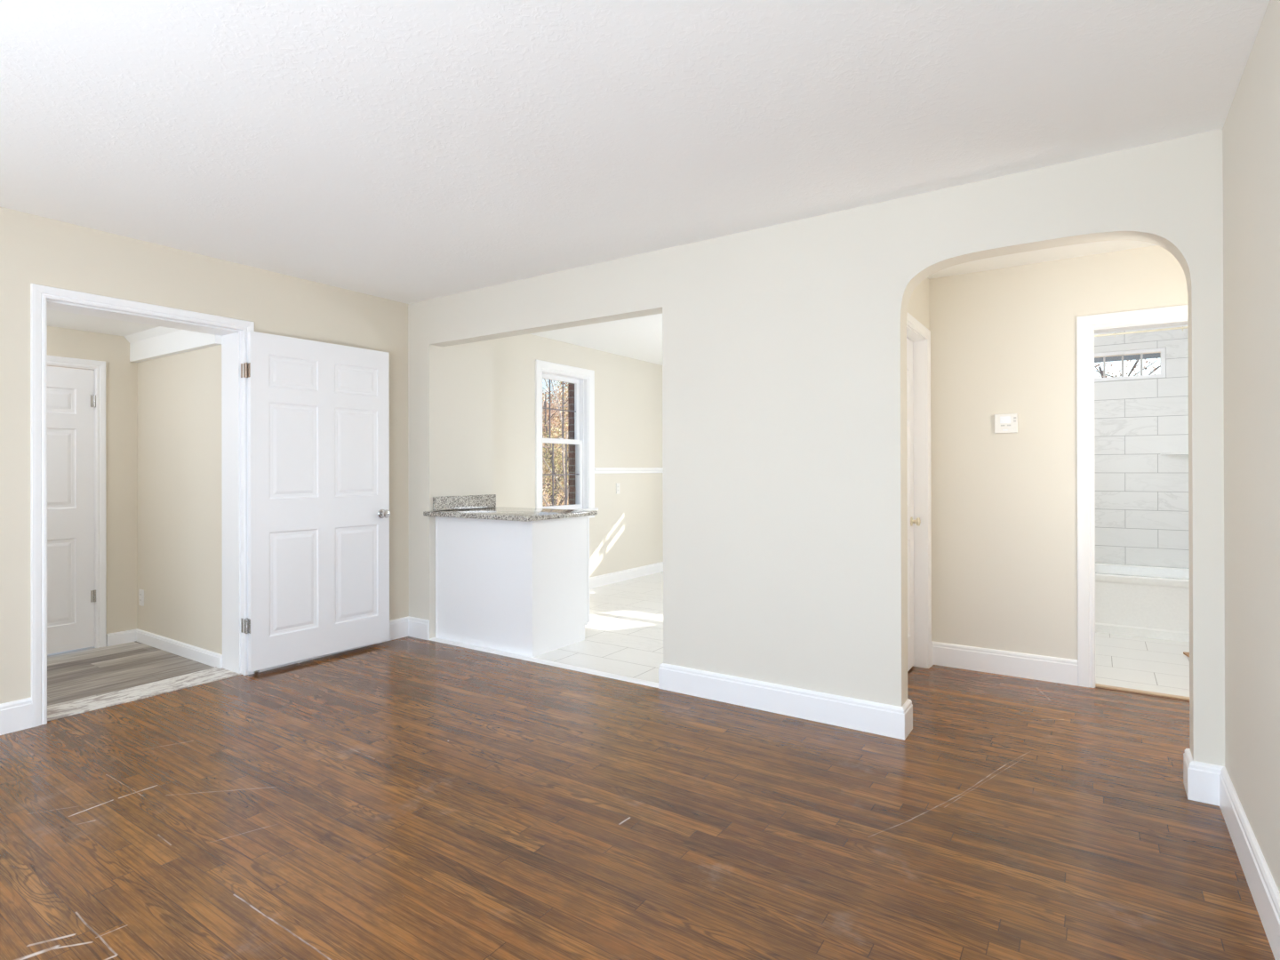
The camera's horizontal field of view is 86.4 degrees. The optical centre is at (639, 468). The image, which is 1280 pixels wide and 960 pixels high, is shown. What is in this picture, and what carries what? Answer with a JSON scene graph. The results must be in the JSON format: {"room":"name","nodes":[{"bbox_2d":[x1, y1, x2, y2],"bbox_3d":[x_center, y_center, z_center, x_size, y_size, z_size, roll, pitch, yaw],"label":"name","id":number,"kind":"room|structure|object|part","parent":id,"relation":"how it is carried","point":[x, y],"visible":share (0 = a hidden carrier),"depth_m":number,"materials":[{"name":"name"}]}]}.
{"room":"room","nodes":[
{"label":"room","id":0,"kind":"room"},
{"bbox_2d":[47,326,137,633],"bbox_3d":[-4.219,0.149,4.072,0.120,2.168,2.032,0,0,34],"label":"wall","id":1,"kind":"structure","parent":0,"point":[121,373],"depth_m":4.79,"materials":[{"name":"beige paint"}]},
{"bbox_2d":[47,366,95,654],"bbox_3d":[-3.929,0.273,4.373,0.097,1.893,0.720,0,0,34],"label":"door","id":2,"kind":"structure","parent":1,"relation":"in","point":[71,399],"depth_m":4.56,"materials":[{"name":"white paint"}]},
{"bbox_2d":[47,355,106,647],"bbox_3d":[-3.986,0.246,4.404,0.136,1.974,0.841,0,0,34],"label":"door frame","id":3,"kind":"structure","parent":1,"relation":"attached to","point":[100,366],"depth_m":4.69,"materials":[{"name":"white paint"}]},
{"bbox_2d":[47,309,158,335],"bbox_3d":[-3.701,-0.977,3.725,1.375,0.080,2.232,0,0,34],"label":"ceiling","id":4,"kind":"structure","parent":0,"point":[55,318],"depth_m":4.42,"materials":[{"name":"white paint"}]},
{"bbox_2d":[137,344,222,654],"bbox_3d":[-3.103,0.147,4.607,1.375,2.168,0.100,0,0,34],"label":"wall","id":5,"kind":"structure","parent":0,"point":[180,528],"depth_m":4.50,"materials":[{"name":"beige paint"}]},
{"bbox_2d":[138,589,143,606],"bbox_3d":[-3.545,0.918,4.838,0.070,0.115,0.009,0,0,34],"label":"wall outlet","id":6,"kind":"object","parent":5,"relation":"attached to","point":[140,591],"visible":1,"depth_m":4.83,"materials":[{"name":"white plastic"}]},
{"bbox_2d":[106,628,222,668],"bbox_3d":[-3.131,1.188,4.454,1.253,0.085,0.185,0,0,34],"label":"baseboard","id":7,"kind":"structure","parent":5,"relation":"attached to","point":[210,658],"depth_m":4.58,"materials":[{"name":"white paint"}]},
{"bbox_2d":[123,326,221,362],"bbox_3d":[-3.107,-0.849,4.500,1.255,0.176,0.083,0,0,34],"label":"soffit","id":8,"kind":"structure","parent":5,"relation":"attached to","point":[157,342],"depth_m":4.53,"materials":[{"name":"white paint"}]},
{"bbox_2d":[0,207,408,703],"bbox_3d":[-3.000,0.008,3.310,0.245,2.440,4.525,0,0,34],"label":"wall","id":9,"kind":"structure","parent":0,"point":[35,249],"depth_m":3.53,"materials":[{"name":"beige paint"}]},
{"bbox_2d":[0,696,32,735],"bbox_3d":[-3.518,1.158,2.296,0.018,0.140,2.264,0,0,34],"label":"baseboard","id":10,"kind":"structure","parent":9,"relation":"attached to","point":[15,716],"depth_m":3.18,"materials":[{"name":"white paint"}]},
{"bbox_2d":[30,283,254,727],"bbox_3d":[-2.706,0.175,3.729,0.264,2.107,1.028,0,0,34],"label":"door frame","id":11,"kind":"structure","parent":9,"relation":"attached to","point":[39,294],"depth_m":3.79,"materials":[{"name":"white paint"}]},
{"bbox_2d":[240,330,390,671],"bbox_3d":[-2.041,0.194,4.394,0.102,2.014,0.946,0,0,39],"label":"door","id":12,"kind":"structure","parent":9,"relation":"in","point":[318,412],"depth_m":4.34,"materials":[{"name":"white paint"}]},
{"bbox_3d":[-1.765,0.313,4.708,0.064,0.062,0.062,0,0,36],"label":"knob","id":13,"kind":"part","parent":12,"relation":"part of","materials":[{"name":"silver metal"}]},
{"bbox_2d":[257,616,429,671],"bbox_3d":[-1.910,1.158,4.498,0.232,0.140,1.086,0,0,34],"label":"baseboard","id":14,"kind":"structure","parent":9,"relation":"attached to","point":[412,627],"depth_m":4.91,"materials":[{"name":"white paint"}]},
{"bbox_2d":[442,339,493,495],"bbox_3d":[-1.441,-0.003,5.289,0.335,2.462,0.500,0,0,34],"label":"wall","id":15,"kind":"structure","parent":0,"point":[468,368],"depth_m":5.19,"materials":[{"name":"white paint"}]},
{"bbox_2d":[432,494,495,511],"bbox_3d":[-1.317,0.256,5.153,0.020,0.102,0.602,0,0,34],"label":"backsplash","id":16,"kind":"structure","parent":15,"relation":"attached to","point":[486,500],"depth_m":5.12,"materials":[{"name":"grey stone"}]},
{"bbox_2d":[568,383,575,504],"bbox_3d":[-0.841,0.099,6.823,0.060,3.062,3.715,0,0,34],"label":"wall","id":17,"kind":"structure","parent":0,"point":[571,386],"depth_m":7.01,"materials":[{"name":"red brick"}]},
{"bbox_2d":[493,333,663,577],"bbox_3d":[-0.468,-0.003,6.572,0.840,2.462,3.715,0,0,34],"label":"wall","id":18,"kind":"structure","parent":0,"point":[626,531],"depth_m":7.21,"materials":[{"name":"white paint"}]},
{"bbox_2d":[535,359,598,518],"bbox_3d":[-0.773,-0.252,6.688,0.205,1.511,0.927,0,0,34],"label":"window","id":19,"kind":"structure","parent":18,"relation":"attached to","point":[583,380],"depth_m":6.94,"materials":[{"name":"white paint"}]},
{"bbox_3d":[-0.825,-0.582,6.723,0.032,0.658,0.681,0,0,34],"label":"sash","id":20,"kind":"part","parent":19,"relation":"part of","materials":[{"name":"white paint"}]},
{"bbox_3d":[-0.790,0.061,6.699,0.032,0.693,0.681,0,0,34],"label":"sash","id":21,"kind":"part","parent":19,"relation":"part of","materials":[{"name":"white paint"}]},
{"bbox_3d":[-0.730,0.455,6.659,0.105,0.097,0.927,0,0,34],"label":"sill","id":22,"kind":"part","parent":19,"relation":"part of","materials":[{"name":"white paint"}]},
{"bbox_2d":[616,483,620,494],"bbox_3d":[-0.236,0.217,7.375,0.009,0.115,0.070,0,0,34],"label":"wall outlet","id":23,"kind":"object","parent":18,"relation":"attached to","point":[618,492],"visible":1,"depth_m":7.37,"materials":[{"name":"white plastic"}]},
{"bbox_2d":[589,561,663,588],"bbox_3d":[0.683,1.167,6.010,3.050,0.115,3.064,0,0,34],"label":"baseboard","id":24,"kind":"structure","parent":18,"relation":"attached to","point":[595,581],"depth_m":7.46,"materials":[{"name":"white paint"}]},
{"bbox_2d":[0,0,1269,365],"bbox_3d":[0.312,-1.252,3.239,5.860,0.140,8.380,0,0,34],"label":"ceiling","id":25,"kind":"structure","parent":0,"point":[404,151],"depth_m":2.36,"materials":[{"name":"white paint"}]},
{"bbox_2d":[0,571,1275,959],"bbox_3d":[-0.460,1.251,3.751,6.712,0.064,8.090,0,0,34],"label":"floor","id":26,"kind":"structure","parent":0,"point":[407,797],"depth_m":2.36,"materials":[{"name":"brown wood"}]},
{"bbox_2d":[47,667,241,720],"bbox_3d":[-2.742,1.226,3.752,0.282,0.006,0.940,0,0,34],"label":"threshold","id":27,"kind":"object","parent":26,"relation":"on","point":[213,674],"visible":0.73,"depth_m":3.71,"materials":[{"name":"white and grey veined marble"}]},
{"bbox_2d":[435,515,589,656],"bbox_3d":[-0.913,0.780,4.921,0.939,0.884,0.632,0,0,34],"label":"base cabinet","id":28,"kind":"object","parent":26,"relation":"on","point":[521,588],"visible":0.91,"depth_m":4.64,"materials":[{"name":"white paint"}]},
{"bbox_3d":[-1.087,0.780,4.667,0.935,0.884,0.016,0,0,34],"label":"panel","id":29,"kind":"part","parent":28,"relation":"part of","materials":[{"name":"white paint"}]},
{"bbox_2d":[423,506,597,521],"bbox_3d":[-0.931,0.322,4.900,1.015,0.032,0.728,0,0,34],"label":"countertop","id":30,"kind":"structure","parent":28,"relation":"on","point":[499,513],"depth_m":4.72,"materials":[{"name":"grey stone"}]},
{"bbox_3d":[-0.538,0.778,4.642,0.004,0.884,0.572,0,0,34],"label":"panel","id":31,"kind":"part","parent":28,"relation":"part of","materials":[{"name":"white paint"}]},
{"bbox_3d":[-0.564,0.727,5.021,0.469,0.756,0.020,0,0,34],"label":"cabinet door","id":32,"kind":"part","parent":28,"relation":"part of","materials":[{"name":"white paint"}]},
{"bbox_2d":[429,637,658,687],"bbox_3d":[-0.686,1.220,4.353,1.955,0.008,0.062,0,0,34],"label":"threshold strip","id":33,"kind":"object","parent":26,"relation":"on","point":[444,641],"visible":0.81,"depth_m":4.25,"materials":[{"name":"white paint"}]},
{"bbox_2d":[662,424,663,545],"bbox_3d":[1.572,-0.007,7.349,3.360,2.462,0.150,0,0,34],"label":"wall","id":34,"kind":"structure","parent":0,"point":[662,425],"depth_m":8.13,"materials":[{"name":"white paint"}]},
{"bbox_2d":[408,128,1224,766],"bbox_3d":[0.234,0.001,3.787,4.592,2.440,0.125,0,0,34],"label":"wall","id":35,"kind":"structure","parent":0,"point":[784,345],"depth_m":3.28,"materials":[{"name":"white paint"}]},
{"bbox_2d":[658,663,912,740],"bbox_3d":[0.690,1.149,3.481,1.303,0.140,0.161,0,0,34],"label":"baseboard","id":36,"kind":"structure","parent":35,"relation":"attached to","point":[883,719],"depth_m":3.35,"materials":[{"name":"white paint"}]},
{"bbox_2d":[907,277,929,329],"bbox_3d":[1.426,0.017,3.788,0.120,2.402,1.205,0,0,34],"label":"wall","id":37,"kind":"structure","parent":0,"point":[918,308],"depth_m":4.06,"materials":[{"name":"beige paint"}]},
{"bbox_2d":[906,337,920,671],"bbox_3d":[1.484,0.214,3.876,0.087,1.984,0.737,0,0,34],"label":"door","id":38,"kind":"structure","parent":37,"relation":"in","point":[909,343],"depth_m":4.11,"materials":[{"name":"white paint"}]},
{"bbox_3d":[1.665,0.321,4.113,0.052,0.054,0.054,0,0,34],"label":"knob","id":39,"kind":"part","parent":38,"relation":"part of","materials":[{"name":"gold metal"}]},
{"bbox_2d":[906,312,931,668],"bbox_3d":[1.493,0.185,3.870,0.138,2.066,0.877,0,0,34],"label":"door frame","id":40,"kind":"structure","parent":37,"relation":"attached to","point":[918,341],"depth_m":4.17,"materials":[{"name":"white paint"}]},
{"bbox_2d":[929,245,1187,659],"bbox_3d":[2.690,0.013,3.737,2.275,2.402,0.120,0,0,34],"label":"wall","id":41,"kind":"structure","parent":0,"point":[1004,340],"depth_m":4.00,"materials":[{"name":"beige paint"}]},
{"bbox_2d":[931,640,1077,685],"bbox_3d":[2.120,1.146,4.013,0.773,0.140,0.057,0,0,34],"label":"baseboard","id":42,"kind":"structure","parent":41,"relation":"attached to","point":[1060,670],"depth_m":4.01,"materials":[{"name":"white paint"}]},
{"bbox_2d":[994,413,1017,433],"bbox_3d":[2.155,-0.265,4.007,0.121,0.114,0.028,0,0,34],"label":"thermostat","id":43,"kind":"object","parent":41,"relation":"attached to","point":[1006,422],"visible":1,"depth_m":4.00,"materials":[{"name":"white plastic"}]},
{"bbox_2d":[1076,304,1187,687],"bbox_3d":[2.866,0.181,3.607,0.924,2.066,0.140,0,0,34],"label":"door frame","id":44,"kind":"structure","parent":41,"relation":"attached to","point":[1085,324],"depth_m":3.78,"materials":[{"name":"white paint"}]},
{"bbox_2d":[1094,324,1189,567],"bbox_3d":[4.100,0.013,5.549,2.155,2.402,0.160,0,0,34],"label":"wall","id":45,"kind":"structure","parent":0,"point":[1141,493],"depth_m":5.48,"materials":[{"name":"tile"}]},
{"bbox_2d":[1094,352,1160,362],"bbox_3d":[4.168,-1.023,5.876,2.800,0.125,0.460,0,0,34],"label":"roof eave","id":46,"kind":"object","parent":45,"relation":"attached to","point":[1154,355],"depth_m":5.91},
{"bbox_2d":[1094,347,1165,382],"bbox_3d":[3.858,-0.840,5.657,0.803,0.236,0.070,0,0,34],"label":"window","id":47,"kind":"structure","parent":45,"relation":"in","point":[1162,350],"depth_m":5.52,"materials":[{"name":"white paint"}]},
{"bbox_2d":[1095,632,1189,700],"bbox_3d":[3.395,1.243,4.582,2.055,0.063,2.230,0,0,34],"label":"floor","id":48,"kind":"structure","parent":0,"point":[1155,665],"depth_m":4.21,"materials":[{"name":"white tile"}]},
{"bbox_2d":[1095,562,1189,641],"bbox_3d":[3.615,0.996,5.327,1.512,0.432,0.742,0,0,34],"label":"bathtub","id":49,"kind":"object","parent":48,"relation":"on","point":[1134,600],"visible":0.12,"depth_m":4.92,"materials":[{"name":"white ceramic"}]},
{"bbox_2d":[1095,683,1189,700],"bbox_3d":[2.857,1.209,3.589,0.760,0.010,0.040,0,0,34],"label":"threshold strip","id":50,"kind":"object","parent":48,"relation":"on","point":[1096,684],"visible":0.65,"depth_m":3.67,"materials":[{"name":"beige wood"}]},
{"bbox_2d":[1222,0,1279,893],"bbox_3d":[0.972,-0.007,0.642,0.140,2.440,4.525,0,0,34],"label":"wall","id":51,"kind":"structure","parent":0,"point":[1251,130],"depth_m":1.97,"materials":[{"name":"white paint"}]},
{"bbox_2d":[1183,748,1279,959],"bbox_3d":[1.047,1.143,0.602,0.515,0.140,4.543,0,0,34],"label":"baseboard","id":52,"kind":"structure","parent":51,"relation":"attached to","point":[1204,782],"depth_m":2.09,"materials":[{"name":"white paint"}]},
{"bbox_3d":[4.280,0.011,4.853,0.120,2.402,0.795,0,0,34],"label":"wall","id":53,"kind":"structure","parent":0,"visible":0},
{"bbox_2d":[1160,451,1188,455],"bbox_3d":[4.228,-0.119,5.216,0.370,0.020,0.250,0,0,34],"label":"corner shelf","id":54,"kind":"object","parent":53,"relation":"attached to","point":[1174,452],"visible":0.33,"depth_m":5.32,"materials":[{"name":"white ceramic"}]},
{"label":"outside","id":55,"kind":"structure","parent":0,"visible":0},
{"bbox_2d":[542,491,568,506],"bbox_3d":[-4.686,1.932,23.883,54.000,0.080,52.000,0,0,34],"label":"ground","id":56,"kind":"structure","parent":55,"point":[558,500],"depth_m":40.40,"materials":[{"name":"brown soil"}]},
{"bbox_2d":[542,388,567,505],"bbox_3d":[-3.911,-1.019,25.277,4.375,5.826,5.421,0,0,34],"label":"tree","id":57,"kind":"object","parent":56,"relation":"on","point":[551,418],"visible":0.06,"depth_m":25.41,"materials":[{"name":"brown plant"}]},
{"bbox_2d":[542,383,567,480],"bbox_3d":[-4.090,-2.189,36.853,7.041,8.218,6.307,0,0,-4],"label":"tree","id":58,"kind":"object","parent":56,"relation":"on","point":[560,383],"visible":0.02,"depth_m":36.58,"materials":[{"name":"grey plant"}]},
{"bbox_2d":[542,381,567,464],"bbox_3d":[-1.624,-2.566,31.010,6.172,8.943,6.267,0,0,34],"label":"tree","id":59,"kind":"object","parent":56,"relation":"on","point":[558,381],"visible":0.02,"depth_m":30.50,"materials":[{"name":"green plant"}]},
{"bbox_2d":[542,381,568,506],"bbox_3d":[-2.094,-0.518,16.535,2.958,4.791,2.905,0,0,-6],"label":"tree","id":60,"kind":"object","parent":56,"relation":"on","point":[549,451],"visible":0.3,"depth_m":16.49,"materials":[{"name":"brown plant"}]},
{"bbox_2d":[542,378,568,506],"bbox_3d":[-1.494,-0.355,13.057,2.412,4.445,2.206,0,0,34],"label":"tree","id":61,"kind":"object","parent":56,"relation":"on","point":[557,401],"visible":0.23,"depth_m":13.16,"materials":[{"name":"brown plant"}]},
{"bbox_2d":[542,381,568,498],"bbox_3d":[-1.799,-0.718,21.010,3.676,5.200,4.199,0,0,-20],"label":"tree","id":62,"kind":"object","parent":56,"relation":"on","point":[565,389],"visible":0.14,"depth_m":20.57,"materials":[{"name":"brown plant"}]},
{"bbox_2d":[1094,358,1160,378],"bbox_3d":[9.591,-0.665,13.767,3.530,5.015,3.218,0,0,18],"label":"tree","id":63,"kind":"object","parent":56,"relation":"on","point":[1100,372],"visible":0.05,"depth_m":13.68,"materials":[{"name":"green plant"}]},
{"bbox_3d":[2.541,0.017,5.205,0.120,2.402,2.150,0,0,34],"label":"wall","id":64,"kind":"structure","parent":0,"visible":0},
{"bbox_2d":[1094,326,1187,336],"bbox_3d":[3.414,-0.985,5.040,1.520,0.056,0.056,0,0,34],"label":"shower rod","id":65,"kind":"object","parent":64,"relation":"attached to","point":[1184,327],"visible":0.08,"depth_m":4.90,"materials":[{"name":"gold metal"}]}
]}

